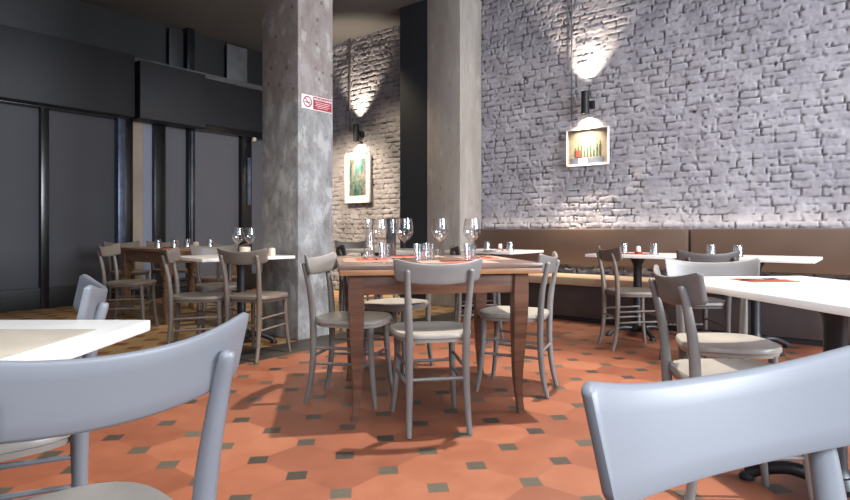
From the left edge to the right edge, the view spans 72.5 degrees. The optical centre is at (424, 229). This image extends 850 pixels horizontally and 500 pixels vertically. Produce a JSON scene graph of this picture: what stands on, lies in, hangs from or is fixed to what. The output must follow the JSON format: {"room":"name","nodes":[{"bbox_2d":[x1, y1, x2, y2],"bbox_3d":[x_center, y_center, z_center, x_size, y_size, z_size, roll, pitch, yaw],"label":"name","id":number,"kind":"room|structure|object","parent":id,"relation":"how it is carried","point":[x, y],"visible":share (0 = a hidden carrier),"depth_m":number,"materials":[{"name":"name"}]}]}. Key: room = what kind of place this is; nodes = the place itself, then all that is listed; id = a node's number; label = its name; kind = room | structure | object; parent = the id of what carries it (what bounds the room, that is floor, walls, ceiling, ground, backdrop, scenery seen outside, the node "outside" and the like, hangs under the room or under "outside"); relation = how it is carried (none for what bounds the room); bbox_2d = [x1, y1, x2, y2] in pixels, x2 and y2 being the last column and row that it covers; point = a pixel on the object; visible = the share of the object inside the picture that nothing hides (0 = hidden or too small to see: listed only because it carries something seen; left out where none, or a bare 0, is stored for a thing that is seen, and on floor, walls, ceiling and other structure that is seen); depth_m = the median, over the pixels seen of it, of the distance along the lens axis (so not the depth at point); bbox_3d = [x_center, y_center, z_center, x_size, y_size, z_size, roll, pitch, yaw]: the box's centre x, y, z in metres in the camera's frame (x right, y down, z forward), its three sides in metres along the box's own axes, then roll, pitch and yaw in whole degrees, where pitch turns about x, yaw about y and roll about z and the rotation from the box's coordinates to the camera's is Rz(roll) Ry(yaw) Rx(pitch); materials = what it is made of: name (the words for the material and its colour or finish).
{"room":"restaurant","nodes":[
{"label":"restaurant","id":0,"kind":"room"},
{"bbox_2d":[0,0,261,85],"bbox_3d":[-4.869,-1.000,7.067,0.182,3.900,8.000,0,0,39],"label":"wall","id":1,"kind":"structure","parent":0,"point":[73,20],"depth_m":7.74,"materials":[{"name":"black metal"}]},
{"bbox_2d":[0,103,38,289],"bbox_3d":[-4.902,-0.475,6.769,0.020,2.350,0.684,0,0,38],"label":"window","id":2,"kind":"structure","parent":1,"relation":"in","point":[19,125],"depth_m":6.87,"materials":[{"name":"grey glass"}]},
{"bbox_2d":[39,108,48,308],"bbox_3d":[-4.647,-0.300,7.057,0.140,2.500,0.086,0,0,39],"label":"trim","id":3,"kind":"structure","parent":1,"relation":"attached to","point":[43,112],"depth_m":7.01,"materials":[{"name":"black metal"}]},
{"bbox_2d":[0,24,134,118],"bbox_3d":[-5.445,-1.885,5.724,0.250,0.810,4.980,0,0,38],"label":"wall panel","id":4,"kind":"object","parent":1,"relation":"attached to","point":[38,69],"depth_m":6.94,"materials":[{"name":"black metal"}]},
{"bbox_2d":[49,110,114,286],"bbox_3d":[-4.388,-0.475,7.415,0.020,2.350,0.798,0,0,38],"label":"window","id":5,"kind":"structure","parent":1,"relation":"in","point":[81,147],"depth_m":7.38,"materials":[{"name":"grey glass"}]},
{"bbox_2d":[115,119,124,301],"bbox_3d":[-4.084,-0.300,7.741,0.170,2.500,0.090,0,0,38],"label":"trim","id":6,"kind":"structure","parent":1,"relation":"attached to","point":[119,123],"depth_m":7.68,"materials":[{"name":"blue metal"}]},
{"bbox_2d":[125,120,132,297],"bbox_3d":[-4.033,-0.300,7.838,0.130,2.500,0.112,0,0,39],"label":"trim","id":7,"kind":"structure","parent":1,"relation":"attached to","point":[128,124],"depth_m":7.80,"materials":[{"name":"black metal"}]},
{"bbox_2d":[0,273,261,311],"bbox_3d":[-4.787,0.825,6.906,0.112,0.250,7.650,0,0,39],"label":"trim","id":8,"kind":"structure","parent":1,"relation":"attached to","point":[59,296],"depth_m":6.99,"materials":[{"name":"black metal"}]},
{"bbox_2d":[0,100,261,140],"bbox_3d":[-4.751,-1.520,6.878,0.200,0.100,7.650,0,0,39],"label":"trim","id":9,"kind":"structure","parent":1,"relation":"attached to","point":[212,129],"depth_m":8.60,"materials":[{"name":"black metal"}]},
{"bbox_2d":[133,122,142,278],"bbox_3d":[-3.971,-0.300,7.964,0.070,2.500,0.162,0,0,38],"label":"trim","id":10,"kind":"structure","parent":1,"relation":"attached to","point":[137,127],"depth_m":7.96,"materials":[{"name":"beige paint"}]},
{"bbox_2d":[143,124,151,278],"bbox_3d":[-3.881,-0.300,8.075,0.072,2.500,0.125,0,0,38],"label":"window","id":11,"kind":"structure","parent":1,"relation":"attached to","point":[147,128],"depth_m":8.05,"materials":[{"name":"grey glass"}]},
{"bbox_2d":[152,124,165,297],"bbox_3d":[-3.762,-0.300,8.162,0.150,2.500,0.157,0,0,39],"label":"trim","id":12,"kind":"structure","parent":1,"relation":"attached to","point":[158,131],"depth_m":8.10,"materials":[{"name":"black metal"}]},
{"bbox_2d":[131,60,205,129],"bbox_3d":[-3.556,-1.850,8.051,0.310,0.760,0.935,0,0,38],"label":"wall panel","id":13,"kind":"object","parent":1,"relation":"attached to","point":[164,95],"depth_m":7.92,"materials":[{"name":"black metal"}]},
{"bbox_2d":[168,27,182,67],"bbox_3d":[-3.601,-2.615,8.381,0.030,0.570,0.211,0,0,39],"label":"window","id":14,"kind":"structure","parent":1,"relation":"attached to","point":[175,36],"depth_m":8.36,"materials":[{"name":"black metal"}]},
{"bbox_2d":[166,127,185,278],"bbox_3d":[-3.625,-0.475,8.374,0.020,2.350,0.345,0,0,38],"label":"window","id":15,"kind":"structure","parent":1,"relation":"in","point":[175,138],"depth_m":8.39,"materials":[{"name":"grey glass"}]},
{"bbox_2d":[183,27,194,70],"bbox_3d":[-3.474,-2.632,8.524,0.150,0.635,0.109,0,0,38],"label":"trim","id":16,"kind":"structure","parent":1,"relation":"attached to","point":[188,33],"depth_m":8.47,"materials":[{"name":"black metal"}]},
{"bbox_2d":[186,129,194,281],"bbox_3d":[-3.465,-0.300,8.527,0.160,2.500,0.094,0,0,38],"label":"trim","id":17,"kind":"structure","parent":1,"relation":"attached to","point":[188,131],"depth_m":8.47,"materials":[{"name":"black metal"}]},
{"bbox_2d":[191,131,192,244],"bbox_3d":[-3.408,-0.400,8.481,0.028,2.100,0.025,0,0,38],"label":"trim","id":18,"kind":"structure","parent":1,"relation":"attached to","point":[191,131],"depth_m":8.47,"materials":[{"name":"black metal"}]},
{"bbox_2d":[135,57,261,91],"bbox_3d":[-4.751,-2.277,6.846,0.240,0.075,7.600,0,0,39],"label":"trim","id":19,"kind":"structure","parent":1,"relation":"attached to","point":[209,77],"depth_m":8.81,"materials":[{"name":"grey metal"}]},
{"bbox_2d":[195,131,238,276],"bbox_3d":[-3.212,-0.475,8.893,0.020,2.350,0.794,0,0,39],"label":"window","id":20,"kind":"structure","parent":1,"relation":"in","point":[216,155],"depth_m":8.88,"materials":[{"name":"grey glass"}]},
{"bbox_2d":[206,80,261,132],"bbox_3d":[-4.775,-1.905,6.897,0.140,0.670,7.650,0,0,38],"label":"trim","id":21,"kind":"structure","parent":1,"relation":"attached to","point":[228,106],"depth_m":9.04,"materials":[{"name":"black metal"}]},
{"bbox_2d":[226,44,246,82],"bbox_3d":[-2.974,-2.615,9.168,0.030,0.570,0.361,0,0,39],"label":"window","id":22,"kind":"structure","parent":1,"relation":"attached to","point":[236,57],"depth_m":9.15,"materials":[{"name":"grey metal"}]},
{"bbox_2d":[239,137,251,289],"bbox_3d":[-2.888,-0.300,9.261,0.150,2.500,0.184,0,0,39],"label":"trim","id":23,"kind":"structure","parent":1,"relation":"attached to","point":[245,144],"depth_m":9.19,"materials":[{"name":"black metal"}]},
{"bbox_2d":[247,158,250,204],"bbox_3d":[-2.804,-0.775,9.234,0.035,0.750,0.065,0,0,38],"label":"trim","id":24,"kind":"structure","parent":1,"relation":"attached to","point":[248,159],"depth_m":9.22,"materials":[{"name":"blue metal"}]},
{"bbox_2d":[252,140,261,272],"bbox_3d":[-2.667,-0.475,9.579,0.020,2.350,0.589,0,0,38],"label":"window","id":25,"kind":"structure","parent":1,"relation":"in","point":[256,146],"depth_m":9.46,"materials":[{"name":"grey glass"}]},
{"bbox_2d":[79,0,482,51],"bbox_3d":[-0.602,-3.000,3.098,11.800,0.100,9.100,0,0,39],"label":"ceiling","id":26,"kind":"structure","parent":0,"point":[236,22],"depth_m":7.94,"materials":[{"name":"grey paint"}]},
{"bbox_2d":[0,289,849,499],"bbox_3d":[0.000,1.000,5.250,18.000,0.100,15.500,0,0,0],"label":"floor","id":27,"kind":"structure","parent":0,"point":[276,445],"depth_m":2.69,"materials":[{"name":"tile"}]},
{"bbox_2d":[0,274,108,499],"bbox_3d":[-1.064,0.543,1.470,0.457,0.821,0.425,0,0,-32],"label":"dining chair","id":28,"kind":"object","parent":27,"relation":"on","point":[90,295],"visible":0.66,"depth_m":1.43,"materials":[{"name":"grey paint"}]},
{"bbox_2d":[0,320,149,360],"bbox_3d":[-1.003,0.580,1.010,0.720,0.740,0.700,0,0,0],"label":"pedestal table","id":29,"kind":"object","parent":27,"relation":"on","point":[108,332],"visible":0.65,"depth_m":1.20,"materials":[{"name":"stone"}]},
{"bbox_2d":[0,329,96,358],"bbox_3d":[-0.860,0.209,1.030,0.340,0.001,0.380,0,0,0],"label":"placemat","id":30,"kind":"object","parent":29,"relation":"on","point":[12,341],"visible":1,"depth_m":1.12,"materials":[{"name":"beige paper"}]},
{"bbox_2d":[0,312,248,499],"bbox_3d":[-0.556,0.543,0.883,0.457,0.821,0.425,0,0,38],"label":"dining chair","id":31,"kind":"object","parent":27,"relation":"on","point":[43,399],"visible":1,"depth_m":0.76,"materials":[{"name":"grey paint"}]},
{"bbox_2d":[103,241,151,312],"bbox_3d":[-3.534,0.543,6.911,0.457,0.821,0.425,0,0,39],"label":"dining chair","id":32,"kind":"object","parent":27,"relation":"on","point":[135,243],"visible":0.55,"depth_m":6.90,"materials":[{"name":"brown paint"}]},
{"bbox_2d":[97,243,158,332],"bbox_3d":[-2.818,0.543,5.518,0.457,0.821,0.425,0,0,-6],"label":"dining chair","id":33,"kind":"object","parent":27,"relation":"on","point":[113,250],"visible":0.88,"depth_m":5.51,"materials":[{"name":"brown paint"}]},
{"bbox_2d":[146,240,187,305],"bbox_3d":[-3.194,0.543,7.261,0.457,0.821,0.425,0,0,39],"label":"dining chair","id":34,"kind":"object","parent":27,"relation":"on","point":[173,243],"visible":0.39,"depth_m":7.27,"materials":[{"name":"brown paint"}]},
{"bbox_2d":[120,246,236,323],"bbox_3d":[-2.729,0.572,6.464,1.040,0.757,0.920,0,0,39],"label":"wooden dining table","id":35,"kind":"object","parent":27,"relation":"on","point":[128,254],"visible":0.59,"depth_m":6.32,"materials":[{"name":"orange wood"}]},
{"bbox_2d":[161,247,229,343],"bbox_3d":[-1.718,0.543,4.376,0.457,0.821,0.425,0,0,-13],"label":"dining chair","id":36,"kind":"object","parent":27,"relation":"on","point":[173,255],"visible":0.73,"depth_m":4.26,"materials":[{"name":"brown paint"}]},
{"bbox_2d":[190,244,237,332],"bbox_3d":[-1.869,0.543,5.236,0.425,0.821,0.457,0,0,-30],"label":"dining chair","id":37,"kind":"object","parent":27,"relation":"on","point":[195,250],"visible":0.65,"depth_m":5.30,"materials":[{"name":"brown paint"}]},
{"bbox_2d":[195,243,249,321],"bbox_3d":[-2.106,0.543,6.008,0.457,0.821,0.425,0,0,39],"label":"dining chair","id":38,"kind":"object","parent":27,"relation":"on","point":[216,278],"visible":0.23,"depth_m":5.85,"materials":[{"name":"brown paint"}]},
{"bbox_2d":[181,254,294,342],"bbox_3d":[-1.605,0.583,4.833,0.800,0.735,0.650,0,0,-45],"label":"pedestal table","id":39,"kind":"object","parent":27,"relation":"on","point":[241,269],"visible":0.39,"depth_m":4.86,"materials":[{"name":"stone"}]},
{"bbox_2d":[239,247,250,251],"bbox_3d":[-1.434,0.173,4.620,0.084,0.082,0.084,0,0,0],"label":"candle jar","id":40,"kind":"object","parent":39,"relation":"on","point":[241,249],"visible":0.51,"depth_m":4.58,"materials":[{"name":"white wax"}]},
{"bbox_2d":[268,248,275,255],"bbox_3d":[-1.279,0.181,4.850,0.060,0.066,0.060,0,0,0],"label":"candle jar","id":41,"kind":"object","parent":39,"relation":"on","point":[271,251],"visible":1,"depth_m":4.83,"materials":[{"name":"white wax"}]},
{"bbox_2d":[217,248,290,362],"bbox_3d":[-1.278,0.543,4.383,0.425,0.821,0.457,0,0,18],"label":"dining chair","id":42,"kind":"object","parent":27,"relation":"on","point":[257,257],"visible":0.92,"depth_m":4.23,"materials":[{"name":"brown paint"}]},
{"bbox_2d":[262,0,332,339],"bbox_3d":[-1.166,-1.000,5.306,0.510,3.900,0.403,0,0,38],"label":"concrete pillar","id":43,"kind":"structure","parent":27,"relation":"on","point":[297,35],"depth_m":5.14,"materials":[{"name":"grey concrete"}]},
{"bbox_2d":[301,93,331,113],"bbox_3d":[-0.958,-1.120,5.145,0.013,0.124,0.346,0,0,38],"label":"no smoking sign","id":44,"kind":"object","parent":43,"relation":"attached to","point":[310,102],"visible":1,"depth_m":5.13,"materials":[{"name":"plastic"}]},
{"bbox_2d":[301,252,392,408],"bbox_3d":[-0.428,0.543,3.289,0.457,0.821,0.425,0,0,13],"label":"dining chair","id":45,"kind":"object","parent":27,"relation":"on","point":[325,263],"visible":0.95,"depth_m":3.19,"materials":[{"name":"grey paint"}]},
{"bbox_2d":[334,240,368,303],"bbox_3d":[-0.905,0.543,7.268,0.425,0.821,0.457,0,0,-15],"label":"dining chair","id":46,"kind":"object","parent":27,"relation":"on","point":[362,244],"visible":0.34,"depth_m":7.46,"materials":[{"name":"grey paint"}]},
{"bbox_2d":[336,243,382,331],"bbox_3d":[-0.628,0.543,5.616,0.457,0.821,0.425,0,0,-14],"label":"dining chair","id":47,"kind":"object","parent":27,"relation":"on","point":[340,249],"visible":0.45,"depth_m":5.50,"materials":[{"name":"grey paint"}]},
{"bbox_2d":[346,248,416,319],"bbox_3d":[-0.500,0.580,6.350,0.820,0.740,0.620,0,0,0],"label":"pedestal table","id":48,"kind":"object","parent":27,"relation":"on","point":[376,251],"visible":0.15,"depth_m":6.25,"materials":[{"name":"wood"}]},
{"bbox_2d":[363,248,438,377],"bbox_3d":[-0.176,0.543,3.966,0.425,0.821,0.457,0,0,30],"label":"dining chair","id":49,"kind":"object","parent":27,"relation":"on","point":[395,304],"visible":0.39,"depth_m":3.94,"materials":[{"name":"grey paint"}]},
{"bbox_2d":[389,258,482,438],"bbox_3d":[0.031,0.543,2.867,0.425,0.821,0.457,0,0,-10],"label":"dining chair","id":50,"kind":"object","parent":27,"relation":"on","point":[410,331],"visible":1,"depth_m":2.70,"materials":[{"name":"grey paint"}]},
{"bbox_2d":[336,255,542,422],"bbox_3d":[0.015,0.559,3.348,1.030,0.782,0.960,0,0,-9],"label":"wooden dining table","id":51,"kind":"object","parent":27,"relation":"on","point":[361,279],"visible":0.84,"depth_m":2.94,"materials":[{"name":"brown wood"}]},
{"bbox_2d":[342,258,392,261],"bbox_3d":[-0.317,0.167,3.242,0.280,0.001,0.400,0,0,-9],"label":"placemat","id":52,"kind":"object","parent":51,"relation":"on","point":[344,259],"visible":0.74,"depth_m":3.17,"materials":[{"name":"beige paper"}]},
{"bbox_2d":[356,258,387,260],"bbox_3d":[-0.301,0.165,3.265,0.170,0.003,0.200,0,0,-10],"label":"paper napkin","id":53,"kind":"object","parent":52,"relation":"on","point":[357,259],"visible":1,"depth_m":3.21,"materials":[{"name":"red paper"}]},
{"bbox_2d":[379,255,443,257],"bbox_3d":[-0.086,0.167,3.646,0.400,0.001,0.280,0,0,-9],"label":"placemat","id":54,"kind":"object","parent":51,"relation":"on","point":[432,256],"visible":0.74,"depth_m":3.59,"materials":[{"name":"paper"}]},
{"bbox_2d":[391,255,425,256],"bbox_3d":[-0.109,0.165,3.662,0.200,0.003,0.170,0,0,-10],"label":"paper napkin","id":55,"kind":"object","parent":54,"relation":"on","point":[391,255],"visible":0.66,"depth_m":3.58,"materials":[{"name":"paper"}]},
{"bbox_2d":[423,246,434,259],"bbox_3d":[0.023,0.121,3.300,0.072,0.092,0.072,0,0,0],"label":"tumbler","id":56,"kind":"object","parent":51,"relation":"on","point":[423,246],"visible":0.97,"depth_m":3.29,"materials":[{"name":"clear glass"}]},
{"bbox_2d":[415,260,498,263],"bbox_3d":[0.163,0.167,3.069,0.400,0.001,0.280,0,0,-10],"label":"placemat","id":57,"kind":"object","parent":51,"relation":"on","point":[420,261],"visible":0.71,"depth_m":3.07,"materials":[{"name":"beige paper"}]},
{"bbox_2d":[439,260,468,262],"bbox_3d":[0.186,0.165,3.053,0.200,0.003,0.170,0,0,-10],"label":"paper napkin","id":58,"kind":"object","parent":57,"relation":"on","point":[439,260],"visible":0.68,"depth_m":3.01,"materials":[{"name":"paper"}]},
{"bbox_2d":[440,260,472,260],"bbox_3d":[0.185,0.160,3.027,0.210,0.005,0.014,0,0,-7],"label":"knife","id":59,"kind":"object","parent":58,"relation":"on","point":[440,260],"visible":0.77,"depth_m":3.02,"materials":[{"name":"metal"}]},
{"bbox_2d":[457,256,515,259],"bbox_3d":[0.345,0.167,3.465,0.280,0.001,0.400,0,0,-9],"label":"placemat","id":60,"kind":"object","parent":51,"relation":"on","point":[461,257],"visible":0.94,"depth_m":3.39,"materials":[{"name":"beige paper"}]},
{"bbox_2d":[463,257,498,258],"bbox_3d":[0.329,0.165,3.442,0.170,0.003,0.200,0,0,-10],"label":"paper napkin","id":61,"kind":"object","parent":60,"relation":"on","point":[463,257],"visible":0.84,"depth_m":3.35,"materials":[{"name":"paper"}]},
{"bbox_2d":[427,0,480,306],"bbox_3d":[0.377,-1.000,7.429,0.514,3.900,0.483,0,0,39],"label":"concrete pillar","id":62,"kind":"structure","parent":27,"relation":"on","point":[453,26],"depth_m":7.24,"materials":[{"name":"grey concrete"}]},
{"bbox_2d":[450,245,503,338],"bbox_3d":[0.452,0.543,5.099,0.457,0.821,0.425,0,0,-2],"label":"dining chair","id":63,"kind":"object","parent":27,"relation":"on","point":[454,250],"visible":0.44,"depth_m":4.95,"materials":[{"name":"grey paint"}]},
{"bbox_2d":[445,249,543,323],"bbox_3d":[0.740,0.583,6.183,0.800,0.735,0.700,0,0,38],"label":"pedestal table","id":64,"kind":"object","parent":27,"relation":"on","point":[469,251],"visible":0.26,"depth_m":5.98,"materials":[{"name":"stone"}]},
{"bbox_2d":[483,249,500,250],"bbox_3d":[0.676,0.207,5.850,0.204,0.015,0.204,0,0,0],"label":"paper napkin","id":65,"kind":"object","parent":64,"relation":"on","point":[485,249],"visible":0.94,"depth_m":5.80,"materials":[{"name":"white paper"}]},
{"bbox_2d":[497,244,502,250],"bbox_3d":[0.782,0.178,6.050,0.068,0.072,0.068,0,0,0],"label":"salt shaker","id":66,"kind":"object","parent":64,"relation":"on","point":[499,245],"visible":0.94,"depth_m":6.03,"materials":[{"name":"white ceramic"}]},
{"bbox_2d":[475,251,559,397],"bbox_3d":[0.562,0.543,3.493,0.457,0.821,0.425,0,0,23],"label":"dining chair","id":67,"kind":"object","parent":27,"relation":"on","point":[496,314],"visible":0.9,"depth_m":3.41,"materials":[{"name":"grey paint"}]},
{"bbox_2d":[596,246,656,350],"bbox_3d":[1.667,0.543,4.718,0.457,0.821,0.425,0,0,-5],"label":"dining chair","id":68,"kind":"object","parent":27,"relation":"on","point":[615,254],"visible":0.94,"depth_m":4.64,"materials":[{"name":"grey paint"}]},
{"bbox_2d":[585,252,676,340],"bbox_3d":[1.922,0.583,5.244,0.700,0.735,0.700,0,0,38],"label":"pedestal table","id":69,"kind":"object","parent":27,"relation":"on","point":[637,260],"visible":0.72,"depth_m":5.21,"materials":[{"name":"stone"}]},
{"bbox_3d":[1.891,0.212,5.204,0.260,0.004,0.200,0,0,39],"label":"paper napkin","id":70,"kind":"object","parent":69,"relation":"on","visible":0},
{"bbox_2d":[634,246,642,253],"bbox_3d":[1.896,0.178,5.150,0.068,0.072,0.068,0,0,0],"label":"salt shaker","id":71,"kind":"object","parent":70,"relation":"on","point":[638,248],"visible":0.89,"depth_m":5.13,"materials":[{"name":"white ceramic"}]},
{"bbox_2d":[462,228,849,346],"bbox_3d":[2.857,0.468,5.327,5.960,0.965,0.615,0,0,38],"label":"bench","id":72,"kind":"object","parent":27,"relation":"on","point":[577,296],"visible":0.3,"depth_m":5.68,"materials":[{"name":"brown leather"}]},
{"bbox_2d":[528,272,720,294],"bbox_3d":[2.849,0.531,5.317,5.960,0.087,0.590,0,0,38],"label":"seat cushion","id":73,"kind":"object","parent":72,"relation":"on","point":[563,280],"depth_m":5.98,"materials":[{"name":"beige leather"}]},
{"bbox_2d":[659,250,740,359],"bbox_3d":[1.886,0.543,4.032,0.425,0.821,0.457,0,0,0],"label":"dining chair","id":74,"kind":"object","parent":27,"relation":"on","point":[713,303],"visible":0.38,"depth_m":3.86,"materials":[{"name":"grey paint"}]},
{"bbox_2d":[581,345,849,499],"bbox_3d":[0.402,0.543,0.428,0.425,0.821,0.457,0,0,-25],"label":"dining chair","id":75,"kind":"object","parent":27,"relation":"on","point":[648,439],"visible":1,"depth_m":0.61,"materials":[{"name":"grey paint"}]},
{"bbox_2d":[664,257,781,363],"bbox_3d":[1.329,0.543,2.588,0.425,0.821,0.457,0,0,11],"label":"dining chair","id":76,"kind":"object","parent":27,"relation":"on","point":[742,345],"visible":0.52,"depth_m":2.71,"materials":[{"name":"grey paint"}]},
{"bbox_2d":[648,265,813,499],"bbox_3d":[1.047,0.543,2.001,0.457,0.821,0.425,0,0,4],"label":"dining chair","id":77,"kind":"object","parent":27,"relation":"on","point":[688,290],"visible":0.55,"depth_m":1.97,"materials":[{"name":"grey paint"}]},
{"bbox_2d":[704,276,849,497],"bbox_3d":[1.450,0.580,2.050,0.720,0.740,1.150,0,0,-8],"label":"pedestal table","id":78,"kind":"object","parent":27,"relation":"on","point":[830,298],"visible":0.54,"depth_m":2.02,"materials":[{"name":"stone"}]},
{"bbox_2d":[704,277,823,283],"bbox_3d":[1.370,0.209,2.410,0.400,0.001,0.280,0,0,-8],"label":"placemat","id":79,"kind":"object","parent":78,"relation":"on","point":[722,280],"visible":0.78,"depth_m":2.35,"materials":[{"name":"paper"}]},
{"bbox_2d":[727,278,799,282],"bbox_3d":[1.392,0.207,2.393,0.200,0.003,0.170,0,0,-8],"label":"paper napkin","id":80,"kind":"object","parent":79,"relation":"on","point":[754,281],"visible":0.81,"depth_m":2.36,"materials":[{"name":"paper"}]},
{"bbox_2d":[736,278,777,278],"bbox_3d":[1.383,0.203,2.424,0.190,0.003,0.022,0,0,-11],"label":"fork","id":81,"kind":"object","parent":80,"relation":"on","point":[736,278],"visible":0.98,"depth_m":2.42,"materials":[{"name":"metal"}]},
{"bbox_2d":[740,279,790,279],"bbox_3d":[1.391,0.202,2.368,0.210,0.005,0.014,0,0,-5],"label":"knife","id":82,"kind":"object","parent":80,"relation":"on","point":[740,279],"visible":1,"depth_m":2.36,"materials":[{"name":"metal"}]},
{"bbox_2d":[739,255,822,355],"bbox_3d":[2.658,0.583,4.658,0.840,0.735,0.700,0,0,38],"label":"pedestal table","id":83,"kind":"object","parent":27,"relation":"on","point":[755,305],"visible":0.37,"depth_m":4.62,"materials":[{"name":"stone"}]},
{"bbox_2d":[333,0,849,295],"bbox_3d":[1.585,-1.000,6.812,10.000,3.900,0.064,0,0,38],"label":"wall","id":84,"kind":"structure","parent":0,"point":[718,113],"depth_m":6.22,"materials":[{"name":"white brick"}]},
{"bbox_2d":[349,39,350,131],"bbox_3d":[-1.156,-2.220,8.925,0.018,1.420,0.018,0,0,16],"label":"conduit","id":85,"kind":"object","parent":84,"relation":"attached to","point":[349,39],"visible":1,"depth_m":8.92,"materials":[{"name":"grey metal"}]},
{"bbox_2d":[345,151,370,203],"bbox_3d":[-1.020,-0.795,8.798,0.530,0.770,0.040,0,0,38],"label":"framed painting","id":86,"kind":"object","parent":84,"relation":"attached to","point":[357,164],"visible":1,"depth_m":8.78,"materials":[{"name":"white paper"}]},
{"bbox_2d":[353,124,363,141],"bbox_3d":[-1.006,-1.460,8.767,0.163,0.264,0.100,0,0,-37],"label":"wall sconce","id":87,"kind":"object","parent":84,"relation":"attached to","point":[356,133],"visible":1,"depth_m":8.71,"materials":[{"name":"black metal"}]},
{"bbox_2d":[400,0,426,299],"bbox_3d":[-0.005,-1.000,7.738,0.458,3.900,0.475,0,0,38],"label":"column","id":88,"kind":"structure","parent":84,"relation":"attached to","point":[413,17],"depth_m":7.54,"materials":[{"name":"black paint"}]},
{"bbox_2d":[571,0,571,112],"bbox_3d":[1.685,-2.140,6.665,0.018,1.580,0.018,0,0,16],"label":"conduit","id":89,"kind":"object","parent":84,"relation":"attached to","point":[571,0],"visible":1,"depth_m":6.66,"materials":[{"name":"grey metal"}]},
{"bbox_2d":[566,126,609,166],"bbox_3d":[1.829,-0.935,6.532,0.496,0.424,0.040,0,0,39],"label":"framed poster","id":90,"kind":"object","parent":84,"relation":"attached to","point":[584,146],"visible":1,"depth_m":6.52,"materials":[{"name":"beige paper"}]},
{"bbox_2d":[581,90,594,114],"bbox_3d":[1.827,-1.425,6.513,0.163,0.264,0.100,0,0,-37],"label":"wall sconce","id":91,"kind":"object","parent":84,"relation":"attached to","point":[585,103],"visible":1,"depth_m":6.46,"materials":[{"name":"black metal"}]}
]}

